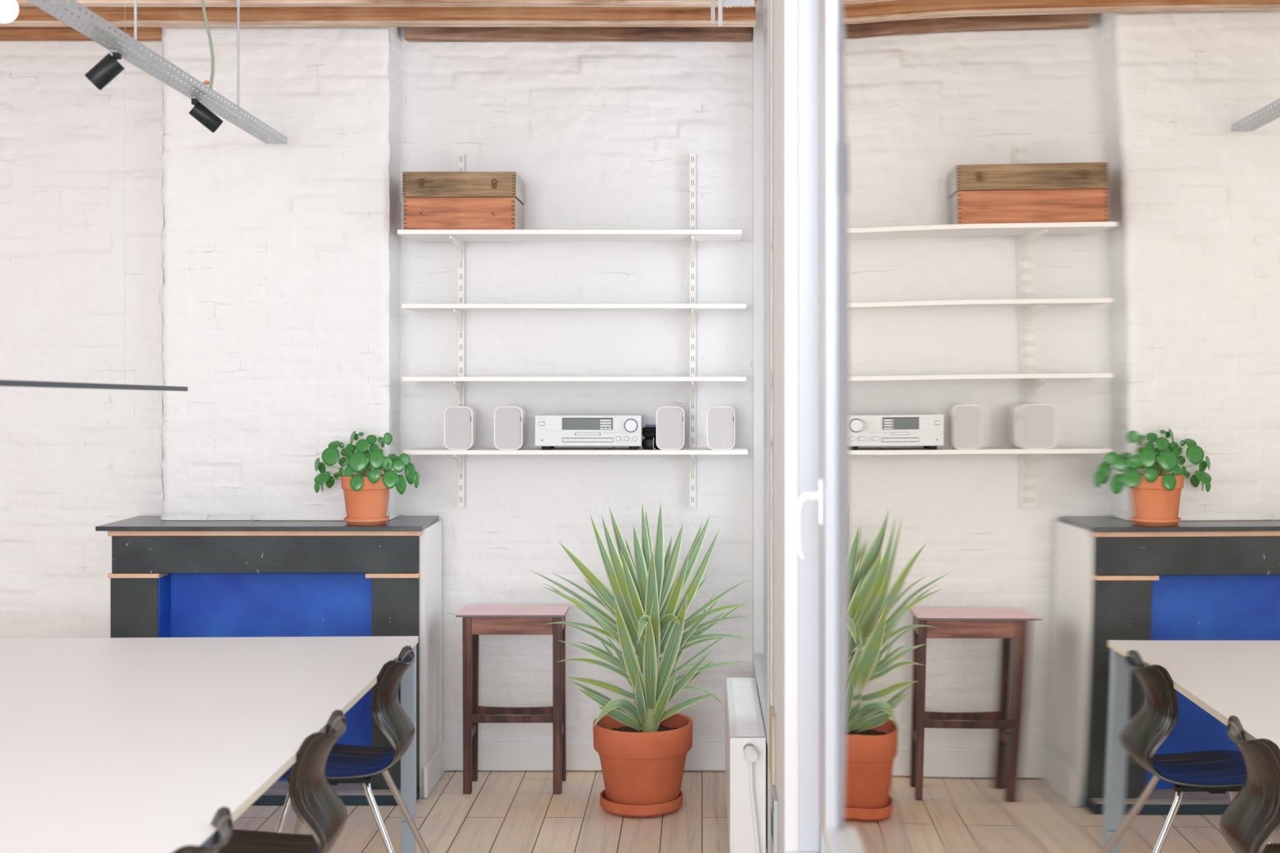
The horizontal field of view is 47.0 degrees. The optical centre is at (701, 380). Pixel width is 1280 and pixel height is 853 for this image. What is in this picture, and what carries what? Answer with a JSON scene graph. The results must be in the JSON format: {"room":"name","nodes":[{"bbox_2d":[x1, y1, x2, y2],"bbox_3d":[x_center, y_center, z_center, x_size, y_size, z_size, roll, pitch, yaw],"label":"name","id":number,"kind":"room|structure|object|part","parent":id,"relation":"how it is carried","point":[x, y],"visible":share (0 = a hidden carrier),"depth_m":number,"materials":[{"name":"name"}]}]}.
{"room":"meeting room","nodes":[
{"label":"meeting room","id":0,"kind":"room"},
{"bbox_2d":[160,26,401,520],"bbox_3d":[-1.708,-0.521,5.991,0.924,2.158,0.258,0,0,0],"label":"wall","id":1,"kind":"structure","parent":0,"point":[280,304],"depth_m":5.87,"materials":[{"name":"white brick"}]},
{"bbox_2d":[0,26,752,771],"bbox_3d":[-2.800,0.010,6.195,6.800,3.220,0.211,0,0,0],"label":"wall","id":2,"kind":"structure","parent":0,"point":[597,135],"depth_m":6.10,"materials":[{"name":"white brick"}]},
{"bbox_2d":[423,742,444,798],"bbox_3d":[-1.070,1.556,5.880,0.014,0.121,0.397,0,0,0],"label":"baseboard","id":3,"kind":"structure","parent":2,"relation":"attached to","point":[434,768],"depth_m":5.84,"materials":[{"name":"white wood"}]},
{"bbox_2d":[457,153,464,506],"bbox_3d":[-0.995,-0.208,6.077,0.025,1.462,0.022,0,0,0],"label":"shelf rail","id":4,"kind":"object","parent":2,"relation":"attached to","point":[460,156],"visible":0.61,"depth_m":6.07,"materials":[{"name":"white metal"}]},
{"bbox_2d":[397,229,742,262],"bbox_3d":[-0.520,-0.541,5.916,1.352,0.105,0.302,0,0,0],"label":"wall shelf","id":5,"kind":"object","parent":4,"relation":"attached to","point":[456,237],"visible":1,"depth_m":5.85,"materials":[{"name":"white laminate"}]},
{"bbox_2d":[403,197,523,229],"bbox_3d":[-0.957,-0.659,5.920,0.442,0.130,0.260,0,0,0],"label":"wooden box","id":6,"kind":"object","parent":5,"relation":"on","point":[419,213],"visible":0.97,"depth_m":5.79,"materials":[{"name":"orange wood"}]},
{"bbox_3d":[-0.958,-0.692,5.923,0.441,0.064,0.255,0,0,0],"label":"lid","id":7,"kind":"part","parent":6,"relation":"part of","materials":[{"name":"orange wood"}]},
{"bbox_2d":[402,171,524,204],"bbox_3d":[-0.956,-0.775,5.919,0.448,0.099,0.272,0,0,0],"label":"wooden box","id":8,"kind":"object","parent":6,"relation":"on","point":[415,184],"visible":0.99,"depth_m":5.79,"materials":[{"name":"brown wood"}]},
{"bbox_3d":[-0.957,-0.800,5.922,0.447,0.049,0.266,0,0,0],"label":"lid","id":9,"kind":"part","parent":8,"relation":"part of","materials":[{"name":"brown wood"}]},
{"bbox_3d":[-0.733,-0.775,5.922,0.002,0.093,0.258,0,0,0],"label":"panel","id":10,"kind":"part","parent":8,"relation":"part of","materials":[{"name":"white wood"}]},
{"bbox_3d":[-0.737,-0.659,5.923,0.002,0.124,0.247,0,0,0],"label":"panel","id":11,"kind":"part","parent":6,"relation":"part of","materials":[{"name":"white wood"}]},
{"bbox_2d":[401,303,746,331],"bbox_3d":[-0.510,-0.255,5.958,1.372,0.105,0.217,0,0,0],"label":"wall shelf","id":12,"kind":"object","parent":4,"relation":"attached to","point":[457,308],"visible":1,"depth_m":5.85,"materials":[{"name":"white laminate"}]},
{"bbox_2d":[402,377,746,402],"bbox_3d":[-0.509,0.036,5.958,1.369,0.105,0.217,0,0,0],"label":"wall shelf","id":13,"kind":"object","parent":4,"relation":"attached to","point":[457,381],"visible":1,"depth_m":5.85,"materials":[{"name":"white laminate"}]},
{"bbox_2d":[403,447,747,473],"bbox_3d":[-0.504,0.329,5.958,1.372,0.105,0.217,0,0,0],"label":"wall shelf","id":14,"kind":"object","parent":4,"relation":"attached to","point":[457,454],"visible":0.96,"depth_m":5.85,"materials":[{"name":"white laminate"}]},
{"bbox_2d":[444,405,475,449],"bbox_3d":[-0.974,0.189,5.918,0.112,0.173,0.100,0,0,0],"label":"speaker","id":15,"kind":"object","parent":14,"relation":"on","point":[460,421],"visible":1,"depth_m":5.87},
{"bbox_2d":[493,405,525,449],"bbox_3d":[-0.774,0.189,5.918,0.112,0.173,0.100,0,0,0],"label":"speaker","id":16,"kind":"object","parent":14,"relation":"on","point":[509,421],"visible":1,"depth_m":5.87},
{"bbox_2d":[534,414,642,449],"bbox_3d":[-0.455,0.206,5.955,0.426,0.139,0.214,0,0,0],"label":"stereo receiver","id":17,"kind":"object","parent":14,"relation":"on","point":[551,431],"visible":0.99,"depth_m":5.86,"materials":[{"name":"silver metal"}]},
{"bbox_3d":[-0.456,0.236,5.862,0.201,0.017,0.002,0,0,0],"label":"button frame","id":18,"kind":"part","parent":17,"relation":"part of","materials":[{"name":"grey metal"}]},
{"bbox_3d":[-0.283,0.178,5.854,0.046,0.046,0.013,0,0,0],"label":"volume knob","id":19,"kind":"part","parent":17,"relation":"part of","materials":[{"name":"white metal"}]},
{"bbox_3d":[-0.455,0.200,5.968,0.420,0.124,0.188,0,0,0],"label":"casing","id":20,"kind":"part","parent":17,"relation":"part of","materials":[{"name":"silver metal"}]},
{"bbox_2d":[641,437,658,449],"bbox_3d":[-0.206,0.252,5.930,0.073,0.048,0.073,0,0,26],"label":"gadget","id":21,"kind":"object","parent":14,"relation":"on","point":[646,443],"visible":0.96,"depth_m":5.90,"materials":[{"name":"black plastic"}]},
{"bbox_2d":[641,426,656,438],"bbox_3d":[-0.206,0.209,5.930,0.074,0.043,0.074,0,0,0],"label":"gadget","id":22,"kind":"object","parent":21,"relation":"on","point":[647,432],"visible":0.87,"depth_m":5.90,"materials":[{"name":"black plastic"}]},
{"bbox_2d":[644,424,656,426],"bbox_3d":[-0.202,0.182,5.930,0.052,0.009,0.060,0,0,0],"label":"case","id":23,"kind":"object","parent":22,"relation":"on","point":[646,425],"visible":0.8,"depth_m":5.90,"materials":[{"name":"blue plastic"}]},
{"bbox_2d":[656,405,684,449],"bbox_3d":[-0.127,0.189,5.918,0.112,0.173,0.100,0,0,0],"label":"speaker","id":24,"kind":"object","parent":14,"relation":"on","point":[670,420],"visible":1,"depth_m":5.87},
{"bbox_2d":[706,405,734,449],"bbox_3d":[0.075,0.189,5.918,0.112,0.173,0.100,0,0,0],"label":"speaker","id":25,"kind":"object","parent":14,"relation":"on","point":[720,419],"visible":1,"depth_m":5.87},
{"bbox_2d":[441,742,724,770],"bbox_3d":[-0.443,1.556,6.090,1.305,0.116,0.019,0,0,0],"label":"baseboard","id":26,"kind":"structure","parent":2,"relation":"attached to","point":[492,756],"depth_m":6.08,"materials":[{"name":"white wood"}]},
{"bbox_2d":[689,153,695,506],"bbox_3d":[-0.038,-0.208,6.077,0.025,1.462,0.022,0,0,0],"label":"shelf rail","id":27,"kind":"object","parent":2,"relation":"attached to","point":[692,156],"visible":0.88,"depth_m":6.07,"materials":[{"name":"white metal"}]},
{"bbox_2d":[232,770,729,852],"bbox_3d":[-2.750,1.670,1.150,6.900,0.100,10.300,0,0,0],"label":"floor","id":28,"kind":"structure","parent":0,"point":[515,811],"depth_m":5.42,"materials":[{"name":"beige wood"}]},
{"bbox_2d":[0,826,216,852],"bbox_3d":[-2.025,1.249,2.324,2.150,0.741,1.147,0,0,0],"label":"work table","id":29,"kind":"object","parent":28,"relation":"on","point":[13,839],"visible":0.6,"depth_m":2.82,"materials":[{"name":"white laminate"}]},
{"bbox_2d":[0,720,327,826],"bbox_3d":[-2.027,1.249,3.347,2.146,0.741,0.900,0,0,0],"label":"work table","id":30,"kind":"object","parent":28,"relation":"on","point":[53,773],"visible":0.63,"depth_m":3.34,"materials":[{"name":"white laminate"}]},
{"bbox_2d":[172,806,232,852],"bbox_3d":[-1.094,1.231,2.766,0.534,0.786,0.399,0,0,-1],"label":"chair","id":31,"kind":"object","parent":28,"relation":"on","point":[222,821],"visible":0.93,"depth_m":2.83,"materials":[{"name":"black"}]},
{"bbox_2d":[0,635,418,852],"bbox_3d":[-2.031,1.249,4.426,2.137,0.741,1.258,0,0,0],"label":"work table","id":32,"kind":"object","parent":28,"relation":"on","point":[251,678],"visible":0.77,"depth_m":4.43,"materials":[{"name":"white laminate"}]},
{"bbox_3d":[-1.003,1.260,5.022,0.046,0.718,0.046,0,0,0],"label":"leg","id":33,"kind":"part","parent":32,"relation":"part of","materials":[{"name":"grey metal"}]},
{"bbox_2d":[95,515,441,805],"bbox_3d":[-1.703,1.089,5.843,1.259,1.060,0.487,0,0,0],"label":"fireplace","id":34,"kind":"object","parent":28,"relation":"on","point":[169,578],"visible":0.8,"depth_m":5.69,"materials":[{"name":"black paint"}]},
{"bbox_3d":[-1.692,0.588,5.689,1.205,0.023,0.042,0,0,0],"label":"moulding","id":35,"kind":"part","parent":34,"relation":"part of","materials":[{"name":"wood"}]},
{"bbox_3d":[-1.691,1.090,5.939,1.163,0.979,0.262,0,0,0],"label":"panel","id":36,"kind":"part","parent":34,"relation":"part of","materials":[{"name":"blue paint"}]},
{"bbox_2d":[314,431,419,524],"bbox_3d":[-1.313,0.378,5.747,0.408,0.362,0.215,0,0,0],"label":"potted pilea","id":37,"kind":"object","parent":34,"relation":"on","point":[366,495],"visible":1,"depth_m":5.69,"materials":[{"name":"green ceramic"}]},
{"bbox_2d":[341,474,389,519],"bbox_3d":[-1.314,0.460,5.755,0.193,0.179,0.193,0,0,0],"label":"pot","id":38,"kind":"object","parent":37,"relation":"attached to","point":[366,495],"depth_m":5.68,"materials":[{"name":"orange ceramic"}]},
{"bbox_2d":[217,709,347,852],"bbox_3d":[-1.082,1.231,3.621,0.534,0.786,0.399,0,0,-1],"label":"chair","id":39,"kind":"object","parent":28,"relation":"on","point":[314,802],"visible":0.94,"depth_m":3.59,"materials":[{"name":"black metal"}]},
{"bbox_2d":[275,645,429,852],"bbox_3d":[-1.089,1.231,4.530,0.534,0.786,0.399,0,0,0],"label":"chair","id":40,"kind":"object","parent":28,"relation":"on","point":[345,763],"visible":0.7,"depth_m":4.46,"materials":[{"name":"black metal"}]},
{"bbox_3d":[-1.285,1.414,4.383,0.167,0.418,0.029,0,0,-36],"label":"leg","id":41,"kind":"part","parent":40,"relation":"part of","materials":[{"name":"silver metal"}]},
{"bbox_3d":[-1.285,1.414,4.677,0.167,0.418,0.029,0,0,36],"label":"leg","id":42,"kind":"part","parent":40,"relation":"part of","materials":[{"name":"silver metal"}]},
{"bbox_3d":[-1.122,1.207,4.530,0.250,0.022,0.220,0,0,0],"label":"seat frame","id":43,"kind":"part","parent":40,"relation":"part of","materials":[{"name":"black metal"}]},
{"bbox_3d":[-0.923,1.414,4.383,0.219,0.420,0.030,0,0,25],"label":"leg","id":44,"kind":"part","parent":40,"relation":"part of","materials":[{"name":"silver metal"}]},
{"bbox_3d":[-0.923,1.414,4.677,0.219,0.420,0.030,0,0,-25],"label":"leg","id":45,"kind":"part","parent":40,"relation":"part of","materials":[{"name":"silver metal"}]},
{"bbox_2d":[455,604,569,794],"bbox_3d":[-0.751,1.267,5.867,0.424,0.706,0.237,0,0,0],"label":"bar stool","id":46,"kind":"object","parent":28,"relation":"on","point":[477,620],"visible":1,"depth_m":5.76,"materials":[{"name":"brown wood"}]},
{"bbox_3d":[-0.922,1.273,5.772,0.034,0.693,0.036,0,0,0],"label":"leg","id":47,"kind":"part","parent":46,"relation":"part of","materials":[{"name":"brown wood"}]},
{"bbox_3d":[-0.922,1.273,5.955,0.035,0.693,0.030,0,0,0],"label":"leg","id":48,"kind":"part","parent":46,"relation":"part of","materials":[{"name":"brown wood"}]},
{"bbox_3d":[-0.751,0.916,5.867,0.424,0.004,0.237,0,0,0],"label":"seat","id":49,"kind":"part","parent":46,"relation":"part of","materials":[{"name":"pink laminate"}]},
{"bbox_3d":[-0.568,1.273,5.772,0.034,0.693,0.036,0,0,0],"label":"leg","id":50,"kind":"part","parent":46,"relation":"part of","materials":[{"name":"brown wood"}]},
{"bbox_3d":[-0.569,1.273,5.955,0.033,0.693,0.030,0,0,0],"label":"leg","id":51,"kind":"part","parent":46,"relation":"part of","materials":[{"name":"brown wood"}]},
{"bbox_2d":[530,502,751,817],"bbox_3d":[-0.235,1.038,5.526,0.871,1.163,0.539,0,0,0],"label":"yucca","id":52,"kind":"object","parent":28,"relation":"on","point":[642,748],"visible":1,"depth_m":5.51,"materials":[{"name":"plant"}]},
{"bbox_2d":[592,711,693,805],"bbox_3d":[-0.224,1.442,5.570,0.378,0.304,0.378,0,0,0],"label":"pot","id":53,"kind":"object","parent":52,"relation":"attached to","point":[642,759],"depth_m":5.44,"materials":[{"name":"ceramic"}]},
{"bbox_3d":[-0.198,1.145,5.570,0.060,0.410,0.060,0,0,0],"label":"stem","id":54,"kind":"part","parent":52,"relation":"part of","materials":[{"name":"green plant"}]},
{"bbox_2d":[752,0,820,852],"bbox_3d":[0.345,0.010,1.050,0.270,3.220,10.100,0,0,0],"label":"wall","id":55,"kind":"structure","parent":0,"point":[785,12],"depth_m":4.00,"materials":[{"name":"white paint"}]},
{"bbox_2d":[711,0,754,26],"bbox_3d":[0.111,-1.354,5.294,0.158,0.172,0.212,0,0,0],"label":"vertical blind","id":56,"kind":"object","parent":55,"relation":"attached to","point":[726,2],"visible":1,"depth_m":5.33,"materials":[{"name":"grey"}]},
{"bbox_2d":[724,676,765,852],"bbox_3d":[0.146,1.334,5.175,0.115,0.391,0.970,0,0,0],"label":"radiator","id":57,"kind":"object","parent":55,"relation":"attached to","point":[744,722],"visible":0.98,"depth_m":4.69,"materials":[{"name":"white metal"}]},
{"bbox_3d":[0.095,1.337,5.175,0.012,0.386,0.970,0,0,0],"label":"panel","id":58,"kind":"part","parent":57,"relation":"part of","materials":[{"name":"white metal"}]},
{"bbox_3d":[0.147,1.330,5.654,0.113,0.380,0.011,0,0,0],"label":"panel","id":59,"kind":"part","parent":57,"relation":"part of","materials":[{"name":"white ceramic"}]},
{"bbox_2d":[726,676,765,737],"bbox_3d":[0.148,1.143,5.175,0.111,0.009,0.962,0,0,0],"label":"grille","id":60,"kind":"object","parent":57,"relation":"attached to","point":[744,717],"depth_m":5.10,"materials":[{"name":"white metal"}]},
{"bbox_3d":[0.147,1.330,4.697,0.113,0.380,0.011,0,0,0],"label":"panel","id":61,"kind":"part","parent":57,"relation":"part of","materials":[{"name":"white metal"}]},
{"bbox_2d":[742,742,759,852],"bbox_3d":[0.160,1.387,4.657,0.058,0.466,0.065,0,0,0],"label":"radiator valve","id":62,"kind":"object","parent":57,"relation":"attached to","point":[750,753],"visible":1,"depth_m":4.65,"materials":[{"name":"silver metal"}]},
{"bbox_3d":[0.155,1.182,4.647,0.047,0.048,0.043,0,0,0],"label":"knob","id":63,"kind":"part","parent":62,"relation":"part of","materials":[{"name":"white plastic"}]},
{"bbox_2d":[751,653,763,716],"bbox_3d":[0.282,-0.183,5.470,0.155,2.634,1.100,0,0,0],"label":"window","id":64,"kind":"structure","parent":55,"relation":"in","point":[757,659],"depth_m":5.63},
{"bbox_2d":[763,0,768,746],"bbox_3d":[0.208,-0.175,4.772,0.004,2.650,0.305,0,0,0],"label":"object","id":65,"kind":"structure","parent":55,"relation":"attached to","point":[766,2],"depth_m":4.67,"materials":[{"name":"grey"}]},
{"bbox_2d":[770,0,773,706],"bbox_3d":[0.206,-0.240,4.357,0.006,2.620,0.064,0,0,0],"label":"trim","id":66,"kind":"structure","parent":55,"relation":"attached to","point":[771,1],"depth_m":4.34,"materials":[{"name":"paint"}]},
{"bbox_2d":[769,704,775,785],"bbox_3d":[0.204,1.058,4.280,0.009,0.195,0.160,0,0,0],"label":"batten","id":67,"kind":"object","parent":55,"relation":"attached to","point":[772,718],"visible":1,"depth_m":4.20,"materials":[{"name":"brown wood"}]},
{"bbox_2d":[770,778,777,852],"bbox_3d":[0.203,1.325,4.247,0.011,0.330,0.385,0,0,0],"label":"wall bracket","id":68,"kind":"object","parent":55,"relation":"attached to","point":[774,802],"visible":0.78,"depth_m":4.20,"materials":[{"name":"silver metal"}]},
{"bbox_2d":[798,0,1279,852],"bbox_3d":[0.289,-0.140,1.975,0.262,2.680,3.550,0,0,0],"label":"window","id":69,"kind":"structure","parent":55,"relation":"in","point":[1058,221],"depth_m":0.78,"materials":[{"name":"clear glass"}]},
{"bbox_3d":[0.333,-0.140,1.975,0.175,2.680,3.550,0,0,0],"label":"fixed frame","id":70,"kind":"part","parent":69,"relation":"part of","materials":[{"name":"grey metal"}]},
{"bbox_2d":[794,0,836,842],"bbox_3d":[0.274,-0.205,3.280,0.133,2.450,0.160,0,0,0],"label":"window frame","id":71,"kind":"structure","parent":69,"relation":"attached to","point":[825,495],"depth_m":3.20,"materials":[{"name":"grey metal"}]},
{"bbox_3d":[0.238,0.310,3.290,0.062,0.181,0.032,0,0,0],"label":"handle","id":72,"kind":"part","parent":71,"relation":"part of","materials":[{"name":"white"}]},
{"bbox_3d":[0.195,-0.380,1.076,0.074,2.100,1.652,0,0,0],"label":"frame","id":73,"kind":"part","parent":69,"relation":"part of","materials":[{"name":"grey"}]},
{"bbox_3d":[-2.750,-1.675,1.150,6.900,0.150,10.300,0,0,0],"label":"ceiling","id":74,"kind":"structure","parent":0,"visible":0},
{"bbox_2d":[0,0,18,22],"bbox_3d":[-1.856,-1.275,3.900,0.077,0.648,0.077,0,0,0],"label":"light bulb","id":75,"kind":"object","parent":74,"relation":"hanging from","point":[9,9],"visible":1,"depth_m":3.88,"materials":[{"name":"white glass"}]},
{"bbox_2d":[0,26,161,40],"bbox_3d":[-3.193,-1.503,5.995,2.015,0.190,0.187,0,0,0],"label":"ceiling beam","id":76,"kind":"structure","parent":74,"relation":"attached to","point":[6,33],"depth_m":6.04,"materials":[{"name":"brown wood"}]},
{"bbox_2d":[0,379,187,391],"bbox_3d":[-1.645,-0.783,3.851,0.014,1.633,1.900,0,0,-3],"label":"pendant lamp","id":77,"kind":"object","parent":74,"relation":"hanging from","point":[2,382],"visible":1,"depth_m":3.91,"materials":[{"name":"grey metal"}]},
{"bbox_2d":[133,0,137,46],"bbox_3d":[-1.598,-1.268,4.145,0.008,0.663,0.008,0,0,0],"label":"rod","id":78,"kind":"object","parent":74,"relation":"hanging from","point":[135,1],"visible":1,"depth_m":4.14,"materials":[{"name":"silver metal"}]},
{"bbox_2d":[200,0,214,89],"bbox_3d":[-1.625,-1.277,4.827,0.046,0.643,0.012,0,0,0],"label":"power cable","id":79,"kind":"object","parent":74,"relation":"hanging from","point":[206,82],"visible":0.89,"depth_m":4.82,"materials":[{"name":"grey plastic"}]},
{"bbox_2d":[235,0,240,111],"bbox_3d":[-1.625,-1.268,5.149,0.015,0.663,0.015,0,0,0],"label":"rod","id":80,"kind":"object","parent":74,"relation":"hanging from","point":[237,2],"visible":1,"depth_m":5.15,"materials":[{"name":"silver metal"}]},
{"bbox_2d":[26,0,287,143],"bbox_3d":[-1.617,-0.947,3.500,0.082,0.026,4.600,0,0,-2],"label":"cable tray","id":81,"kind":"object","parent":80,"relation":"hanging from","point":[139,61],"visible":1,"depth_m":4.34,"materials":[{"name":"silver metal"}]},
{"bbox_2d":[84,48,124,90],"bbox_3d":[-1.699,-0.885,4.180,0.106,0.116,0.069,0,0,0],"label":"spotlight","id":82,"kind":"object","parent":81,"relation":"attached to","point":[108,68],"visible":1,"depth_m":4.16,"materials":[{"name":"black metal"}]},
{"bbox_3d":[-1.664,-0.936,4.180,0.022,0.010,0.060,0,0,0],"label":"mount plate","id":83,"kind":"part","parent":82,"relation":"part of","materials":[{"name":"silver metal"}]},
{"bbox_2d":[188,97,222,133],"bbox_3d":[-1.641,-0.881,4.860,0.107,0.117,0.075,0,0,-10],"label":"spotlight","id":84,"kind":"object","parent":81,"relation":"attached to","point":[199,112],"visible":1,"depth_m":4.84,"materials":[{"name":"black metal"}]},
{"bbox_3d":[-1.677,-0.934,4.860,0.022,0.007,0.060,0,0,0],"label":"mount plate","id":85,"kind":"part","parent":84,"relation":"part of","materials":[{"name":"silver metal"}]},
{"bbox_2d":[0,6,755,26],"bbox_3d":[-1.995,-1.499,5.780,4.410,0.198,0.066,0,0,0],"label":"ceiling beam","id":86,"kind":"structure","parent":74,"relation":"attached to","point":[27,16],"depth_m":5.75,"materials":[{"name":"brown wood"}]},
{"bbox_2d":[15,0,758,6],"bbox_3d":[-1.995,-1.499,5.473,4.410,0.198,0.060,0,0,0],"label":"ceiling beam","id":87,"kind":"structure","parent":74,"relation":"attached to","point":[20,2],"depth_m":5.45,"materials":[{"name":"brown wood"}]},
{"bbox_2d":[404,26,751,41],"bbox_3d":[-0.508,-1.502,6.061,1.428,0.193,0.053,0,0,0],"label":"ceiling beam","id":88,"kind":"structure","parent":74,"relation":"attached to","point":[411,33],"depth_m":6.04,"materials":[{"name":"brown wood"}]}
]}

